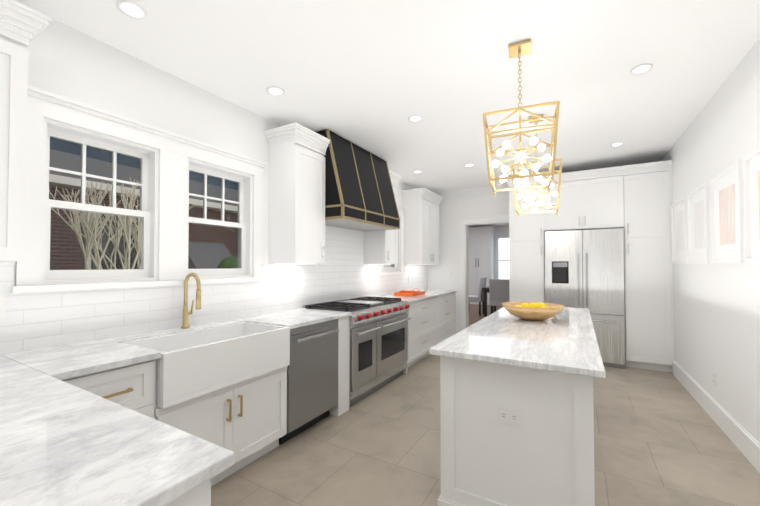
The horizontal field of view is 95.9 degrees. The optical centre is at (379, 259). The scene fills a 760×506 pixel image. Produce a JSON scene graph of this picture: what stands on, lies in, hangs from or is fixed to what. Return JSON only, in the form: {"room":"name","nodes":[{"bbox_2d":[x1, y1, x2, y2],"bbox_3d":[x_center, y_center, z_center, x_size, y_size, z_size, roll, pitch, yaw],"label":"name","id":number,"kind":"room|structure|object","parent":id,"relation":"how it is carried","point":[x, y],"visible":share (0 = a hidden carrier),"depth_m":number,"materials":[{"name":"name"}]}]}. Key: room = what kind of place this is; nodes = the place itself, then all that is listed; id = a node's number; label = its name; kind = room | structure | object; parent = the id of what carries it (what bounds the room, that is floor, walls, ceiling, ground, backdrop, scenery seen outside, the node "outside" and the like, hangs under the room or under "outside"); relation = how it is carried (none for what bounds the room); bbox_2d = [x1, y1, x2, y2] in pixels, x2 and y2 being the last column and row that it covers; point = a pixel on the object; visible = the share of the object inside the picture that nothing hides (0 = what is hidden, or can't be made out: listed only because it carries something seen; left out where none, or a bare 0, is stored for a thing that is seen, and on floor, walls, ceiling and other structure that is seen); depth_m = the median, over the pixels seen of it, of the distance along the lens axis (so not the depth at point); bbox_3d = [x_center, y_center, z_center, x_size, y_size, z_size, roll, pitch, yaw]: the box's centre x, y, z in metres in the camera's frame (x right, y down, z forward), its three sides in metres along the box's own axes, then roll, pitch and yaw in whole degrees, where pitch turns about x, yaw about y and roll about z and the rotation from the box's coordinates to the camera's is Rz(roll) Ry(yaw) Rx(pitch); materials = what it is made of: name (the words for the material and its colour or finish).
{"room":"kitchen","nodes":[
{"label":"kitchen","id":0,"kind":"room"},
{"bbox_2d":[8,19,413,285],"bbox_3d":[-1.319,-0.059,2.827,0.160,2.920,8.970,-1,-1,30],"label":"wall","id":1,"kind":"structure","parent":0,"point":[64,60],"depth_m":2.26,"materials":[{"name":"white paint"}]},
{"bbox_2d":[0,295,4,318],"bbox_3d":[-1.877,0.231,1.667,0.008,0.116,0.072,-1,-1,30],"label":"electrical outlet plate","id":2,"kind":"object","parent":1,"relation":"attached to","point":[2,297],"depth_m":1.69,"materials":[{"name":"white plastic"}]},
{"bbox_2d":[0,0,51,261],"bbox_3d":[-1.983,-0.559,1.130,0.390,1.118,1.232,-1,-1,30],"label":"upper cabinet","id":3,"kind":"object","parent":1,"relation":"attached to","point":[22,26],"visible":1,"depth_m":1.51,"materials":[{"name":"white paint"}]},
{"bbox_2d":[0,225,427,354],"bbox_3d":[-0.797,0.051,3.562,0.008,0.915,6.848,-1,-1,30],"label":"wall tiles","id":4,"kind":"structure","parent":1,"relation":"attached to","point":[33,320],"depth_m":2.47,"materials":[{"name":"white tile"}]},
{"bbox_2d":[264,122,329,263],"bbox_3d":[-0.772,-0.566,3.234,0.390,1.214,0.475,-1,-1,30],"label":"upper cabinet","id":5,"kind":"object","parent":1,"relation":"attached to","point":[297,152],"visible":1,"depth_m":3.12,"materials":[{"name":"white paint"}]},
{"bbox_2d":[316,129,399,230],"bbox_3d":[-0.281,-0.830,3.928,0.535,0.890,1.208,-1,-1,30],"label":"range hood","id":6,"kind":"object","parent":1,"relation":"attached to","point":[359,194],"visible":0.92,"depth_m":3.64,"materials":[{"name":"black metal"}]},
{"bbox_2d":[364,170,401,264],"bbox_3d":[0.039,-0.542,4.642,0.390,1.214,0.355,-1,-1,30],"label":"upper cabinet","id":7,"kind":"object","parent":1,"relation":"attached to","point":[380,247],"visible":0.48,"depth_m":4.53,"materials":[{"name":"white paint"}]},
{"bbox_2d":[402,188,443,264],"bbox_3d":[0.751,-0.521,5.879,0.390,1.214,0.910,-1,-1,30],"label":"upper cabinet","id":8,"kind":"object","parent":1,"relation":"attached to","point":[421,227],"visible":1,"depth_m":5.59,"materials":[{"name":"white paint"}]},
{"bbox_2d":[15,0,759,193],"bbox_3d":[0.270,-1.447,1.936,3.826,0.276,8.970,-1,-1,30],"label":"ceiling","id":9,"kind":"structure","parent":0,"point":[372,76],"depth_m":2.40,"materials":[{"name":"white paint"}]},
{"bbox_2d":[116,0,147,19],"bbox_3d":[-1.315,-1.325,1.821,0.134,0.006,0.134,0,-1,-15],"label":"recessed light","id":10,"kind":"object","parent":9,"relation":"in","point":[132,9],"depth_m":1.81,"materials":[{"name":"white"}]},
{"bbox_2d":[266,86,284,95],"bbox_3d":[-0.814,-1.311,2.670,0.134,0.006,0.134,0,-1,21],"label":"recessed light","id":11,"kind":"object","parent":9,"relation":"in","point":[276,91],"depth_m":2.67,"materials":[{"name":"white"}]},
{"bbox_2d":[408,115,422,121],"bbox_3d":[0.334,-1.325,3.224,0.134,0.006,0.134,0,-1,21],"label":"recessed light","id":12,"kind":"object","parent":9,"relation":"in","point":[415,118],"depth_m":3.22,"materials":[{"name":"white"}]},
{"bbox_2d":[483,39,559,195],"bbox_3d":[0.909,-0.919,2.226,0.424,0.921,0.424,0,-1,23],"label":"pendant lantern","id":13,"kind":"object","parent":9,"relation":"hanging from","point":[521,48],"visible":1,"depth_m":2.19,"materials":[{"name":"gold metal"}]},
{"bbox_2d":[511,114,561,216],"bbox_3d":[1.498,-0.901,3.283,0.424,0.920,0.424,0,-1,26],"label":"pendant lantern","id":14,"kind":"object","parent":9,"relation":"hanging from","point":[536,192],"visible":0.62,"depth_m":3.24,"materials":[{"name":"gold metal"}]},
{"bbox_2d":[610,142,623,146],"bbox_3d":[2.821,-1.371,4.079,0.134,0.006,0.134,0,-1,21],"label":"recessed light","id":15,"kind":"object","parent":9,"relation":"in","point":[618,143],"depth_m":4.08,"materials":[{"name":"white"}]},
{"bbox_2d":[630,63,652,74],"bbox_3d":[1.918,-1.397,2.516,0.134,0.006,0.134,0,-1,21],"label":"recessed light","id":16,"kind":"object","parent":9,"relation":"in","point":[643,68],"depth_m":2.51,"materials":[{"name":"white"}]},
{"bbox_2d":[211,304,759,505],"bbox_3d":[0.857,1.500,5.178,6.400,0.120,15.260,-1,-1,30],"label":"floor","id":17,"kind":"structure","parent":0,"point":[661,438],"depth_m":2.44,"materials":[{"name":"tile"}]},
{"bbox_2d":[62,359,173,426],"bbox_3d":[-1.486,0.941,1.738,0.600,0.880,0.484,-1,-1,30],"label":"base cabinet","id":18,"kind":"object","parent":17,"relation":"on","point":[133,386],"depth_m":1.65,"materials":[{"name":"white paint"}]},
{"bbox_2d":[0,308,351,380],"bbox_3d":[-1.230,0.490,2.131,0.660,0.032,2.847,-1,-1,30],"label":"countertop","id":19,"kind":"structure","parent":18,"relation":"on","point":[87,357],"depth_m":1.73,"materials":[{"name":"stone"}]},
{"bbox_2d":[181,273,200,327],"bbox_3d":[-1.298,0.284,2.387,0.196,0.388,0.084,-1,-1,30],"label":"faucet","id":20,"kind":"object","parent":19,"relation":"on","point":[185,322],"visible":1,"depth_m":2.39,"materials":[{"name":"brown metal"}]},
{"bbox_2d":[121,322,289,408],"bbox_3d":[-1.091,0.625,2.240,0.495,0.275,0.880,-1,-1,30],"label":"farmhouse sink","id":21,"kind":"object","parent":19,"relation":"in","point":[192,364],"visible":0.83,"depth_m":2.10,"materials":[{"name":"white ceramic"}]},
{"bbox_2d":[164,478,210,505],"bbox_3d":[-0.826,0.923,0.655,0.624,0.880,0.664,-1,-1,30],"label":"base cabinet","id":22,"kind":"object","parent":17,"relation":"on","point":[199,495],"depth_m":0.75,"materials":[{"name":"white paint"}]},
{"bbox_2d":[0,369,233,505],"bbox_3d":[-1.219,0.469,0.897,1.610,0.032,0.720,-1,-1,30],"label":"countertop","id":23,"kind":"structure","parent":22,"relation":"on","point":[62,443],"depth_m":0.80,"materials":[{"name":"stone"}]},
{"bbox_2d":[174,366,287,485],"bbox_3d":[-1.169,1.080,2.286,0.600,0.620,0.918,-1,-1,30],"label":"base cabinet","id":24,"kind":"object","parent":17,"relation":"on","point":[245,421],"depth_m":2.20,"materials":[{"name":"white paint"}]},
{"bbox_2d":[279,319,338,444],"bbox_3d":[-0.762,0.962,2.939,0.637,0.879,0.610,-1,-1,30],"label":"dishwasher","id":25,"kind":"object","parent":17,"relation":"on","point":[312,383],"visible":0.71,"depth_m":2.76,"materials":[{"name":"silver metal"}]},
{"bbox_2d":[303,296,410,406],"bbox_3d":[-0.195,0.945,3.877,0.683,0.944,1.216,-1,-1,30],"label":"range","id":26,"kind":"object","parent":17,"relation":"on","point":[378,342],"visible":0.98,"depth_m":3.63,"materials":[{"name":"silver metal"}]},
{"bbox_2d":[403,297,437,373],"bbox_3d":[0.327,0.994,4.887,0.600,0.880,1.046,-1,-1,30],"label":"base cabinet","id":27,"kind":"object","parent":17,"relation":"on","point":[423,323],"depth_m":4.73,"materials":[{"name":"white paint"}]},
{"bbox_2d":[374,289,457,302],"bbox_3d":[0.589,0.544,5.320,0.631,0.032,2.047,-1,-1,30],"label":"countertop","id":28,"kind":"structure","parent":27,"relation":"on","point":[429,293],"depth_m":5.00,"materials":[{"name":"stone"}]},
{"bbox_2d":[394,288,424,296],"bbox_3d":[0.444,0.480,5.098,0.300,0.086,0.460,-1,-1,30],"label":"tray","id":29,"kind":"object","parent":28,"relation":"on","point":[412,293],"visible":1,"depth_m":4.96,"materials":[{"name":"orange"}]},
{"bbox_2d":[438,293,455,343],"bbox_3d":[0.838,1.009,5.774,0.600,0.880,1.000,-1,-1,30],"label":"base cabinet","id":30,"kind":"object","parent":17,"relation":"on","point":[446,303],"depth_m":5.62,"materials":[{"name":"white paint"}]},
{"bbox_2d":[469,277,486,314],"bbox_3d":[2.646,1.004,9.557,0.559,1.020,0.480,-1,-1,30],"label":"dining chair","id":31,"kind":"object","parent":17,"relation":"on","point":[479,297],"visible":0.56,"depth_m":9.32,"materials":[{"name":"grey fabric"}]},
{"bbox_2d":[468,226,493,304],"bbox_3d":[3.514,0.207,12.139,0.920,2.700,0.576,-1,-1,30],"label":"tall cabinet","id":32,"kind":"object","parent":17,"relation":"on","point":[481,250],"visible":0.73,"depth_m":11.90,"materials":[{"name":"white paint"}]},
{"bbox_2d":[482,286,493,316],"bbox_3d":[3.675,1.126,9.077,1.700,0.760,1.000,-1,-1,30],"label":"dining table","id":33,"kind":"object","parent":17,"relation":"on","point":[486,290],"visible":0.17,"depth_m":9.07,"materials":[{"name":"grey wood"}]},
{"bbox_2d":[489,279,509,313],"bbox_3d":[3.026,0.987,8.554,0.480,1.020,0.559,-1,-1,30],"label":"dining chair","id":34,"kind":"object","parent":17,"relation":"on","point":[499,291],"visible":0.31,"depth_m":8.36,"materials":[{"name":"grey fabric"}]},
{"bbox_2d":[429,307,604,505],"bbox_3d":[1.191,0.940,2.640,0.780,0.914,2.380,-1,-1,30],"label":"kitchen island","id":35,"kind":"object","parent":17,"relation":"on","point":[517,409],"visible":0.96,"depth_m":1.70,"materials":[{"name":"white paint"}]},
{"bbox_2d":[501,302,564,320],"bbox_3d":[1.235,0.414,2.785,0.470,0.141,0.470,-1,-1,30],"label":"fruit bowl","id":36,"kind":"object","parent":35,"relation":"on","point":[535,311],"visible":1,"depth_m":2.67,"materials":[{"name":"brown wood"}]},
{"bbox_2d":[509,180,544,302],"bbox_3d":[2.331,0.155,5.366,0.489,2.575,0.598,-1,-1,30],"label":"tall cabinet","id":37,"kind":"object","parent":17,"relation":"on","point":[526,231],"depth_m":5.11,"materials":[{"name":"white paint"}]},
{"bbox_2d":[545,228,624,368],"bbox_3d":[2.918,0.515,4.936,0.940,1.841,0.651,-1,-1,30],"label":"refrigerator","id":38,"kind":"object","parent":17,"relation":"on","point":[584,268],"visible":0.77,"depth_m":4.64,"materials":[{"name":"silver metal"}]},
{"bbox_2d":[621,168,673,372],"bbox_3d":[3.581,0.143,4.646,0.493,2.575,0.598,-1,-1,30],"label":"tall cabinet","id":39,"kind":"object","parent":17,"relation":"on","point":[634,201],"depth_m":4.39,"materials":[{"name":"white paint"}]},
{"bbox_2d":[468,224,508,226],"bbox_3d":[3.095,-1.304,9.112,6.400,0.100,6.290,-1,-1,30],"label":"ceiling","id":40,"kind":"structure","parent":0,"point":[488,225],"depth_m":12.08,"materials":[{"name":"white paint"}]},
{"bbox_2d":[492,225,508,278],"bbox_3d":[4.694,0.173,11.865,6.400,2.760,0.120,-1,-1,30],"label":"wall","id":41,"kind":"structure","parent":0,"point":[501,231],"depth_m":12.13,"materials":[{"name":"white paint"}]},
{"bbox_2d":[497,236,508,278],"bbox_3d":[4.653,0.027,11.797,1.200,1.670,0.040,-1,-1,30],"label":"dining room window","id":42,"kind":"structure","parent":41,"relation":"in","point":[502,257],"depth_m":12.01,"materials":[{"name":"white glass"}]},
{"bbox_2d":[428,161,658,332],"bbox_3d":[2.468,-0.011,5.730,3.826,2.920,0.160,-1,-1,30],"label":"wall","id":43,"kind":"structure","parent":0,"point":[454,206],"depth_m":6.26,"materials":[{"name":"white paint"}]},
{"bbox_2d":[459,214,508,330],"bbox_3d":[1.962,0.342,5.994,1.130,2.225,0.196,-1,-1,30],"label":"door frame","id":44,"kind":"structure","parent":43,"relation":"attached to","point":[465,222],"depth_m":6.17,"materials":[{"name":"white paint"}]},
{"bbox_2d":[545,172,620,231],"bbox_3d":[2.955,-0.778,5.022,0.952,0.721,0.598,-1,-1,30],"label":"upper cabinet","id":45,"kind":"object","parent":43,"relation":"attached to","point":[585,202],"depth_m":4.74,"materials":[{"name":"white paint"}]},
{"bbox_2d":[662,39,759,442],"bbox_3d":[1.858,-0.090,0.998,0.160,2.920,8.970,-1,-1,30],"label":"wall","id":46,"kind":"structure","parent":0,"point":[717,318],"depth_m":2.80,"materials":[{"name":"white paint"}]},
{"bbox_2d":[671,195,686,263],"bbox_3d":[3.422,-0.316,3.916,0.035,0.730,0.620,-1,-1,30],"label":"picture frame","id":47,"kind":"object","parent":46,"relation":"attached to","point":[679,229],"visible":0.85,"depth_m":3.94,"materials":[{"name":"white wood"}]},
{"bbox_2d":[686,181,711,263],"bbox_3d":[3.075,-0.326,3.313,0.035,0.730,0.630,-1,-1,30],"label":"picture frame","id":48,"kind":"object","parent":46,"relation":"attached to","point":[698,231],"visible":0.92,"depth_m":3.31,"materials":[{"name":"white wood"}]},
{"bbox_2d":[712,371,715,385],"bbox_3d":[2.930,1.043,3.011,0.008,0.116,0.072,-1,-1,30],"label":"electrical outlet plate","id":49,"kind":"object","parent":46,"relation":"attached to","point":[713,373],"depth_m":3.00,"materials":[{"name":"white plastic"}]},
{"bbox_2d":[672,360,759,472],"bbox_3d":[1.632,1.277,0.765,0.022,0.178,8.060,-1,-1,30],"label":"baseboard","id":50,"kind":"structure","parent":46,"relation":"attached to","point":[744,441],"depth_m":2.79,"materials":[{"name":"white paint"}]},
{"bbox_2d":[709,160,744,262],"bbox_3d":[2.719,-0.337,2.694,0.035,0.730,0.640,-1,-1,30],"label":"picture frame","id":51,"kind":"object","parent":46,"relation":"attached to","point":[726,207],"visible":0.9,"depth_m":2.67,"materials":[{"name":"white"}]},
{"bbox_2d":[743,147,759,262],"bbox_3d":[2.367,-0.347,2.083,0.035,0.730,0.630,-1,-1,30],"label":"picture frame","id":52,"kind":"object","parent":46,"relation":"attached to","point":[751,175],"visible":1,"depth_m":2.30,"materials":[{"name":"white wood"}]},
{"label":"outside","id":53,"kind":"structure","parent":0,"visible":0},
{"bbox_3d":[-11.657,2.110,12.293,27.200,0.100,50.000,-1,-1,30],"label":"ground","id":54,"kind":"structure","parent":53,"visible":0},
{"bbox_2d":[49,178,194,269],"bbox_3d":[-4.755,0.282,5.778,2.526,3.364,3.218,-1,-1,30],"label":"tree","id":55,"kind":"object","parent":54,"relation":"on","point":[82,218],"depth_m":5.61,"materials":[{"name":"beige plant"}]},
{"bbox_2d":[49,149,237,269],"bbox_3d":[-6.001,-0.351,12.539,7.200,4.830,20.400,-1,-1,30],"label":"house","id":56,"kind":"structure","parent":54,"relation":"on","point":[213,233],"depth_m":8.03,"materials":[{"name":"brick"}]},
{"bbox_2d":[217,256,237,268],"bbox_3d":[-2.820,1.020,7.721,1.335,2.199,1.846,-1,-1,30],"label":"bush","id":57,"kind":"object","parent":54,"relation":"on","point":[228,264],"depth_m":7.21,"materials":[{"name":"green plant"}]}
]}

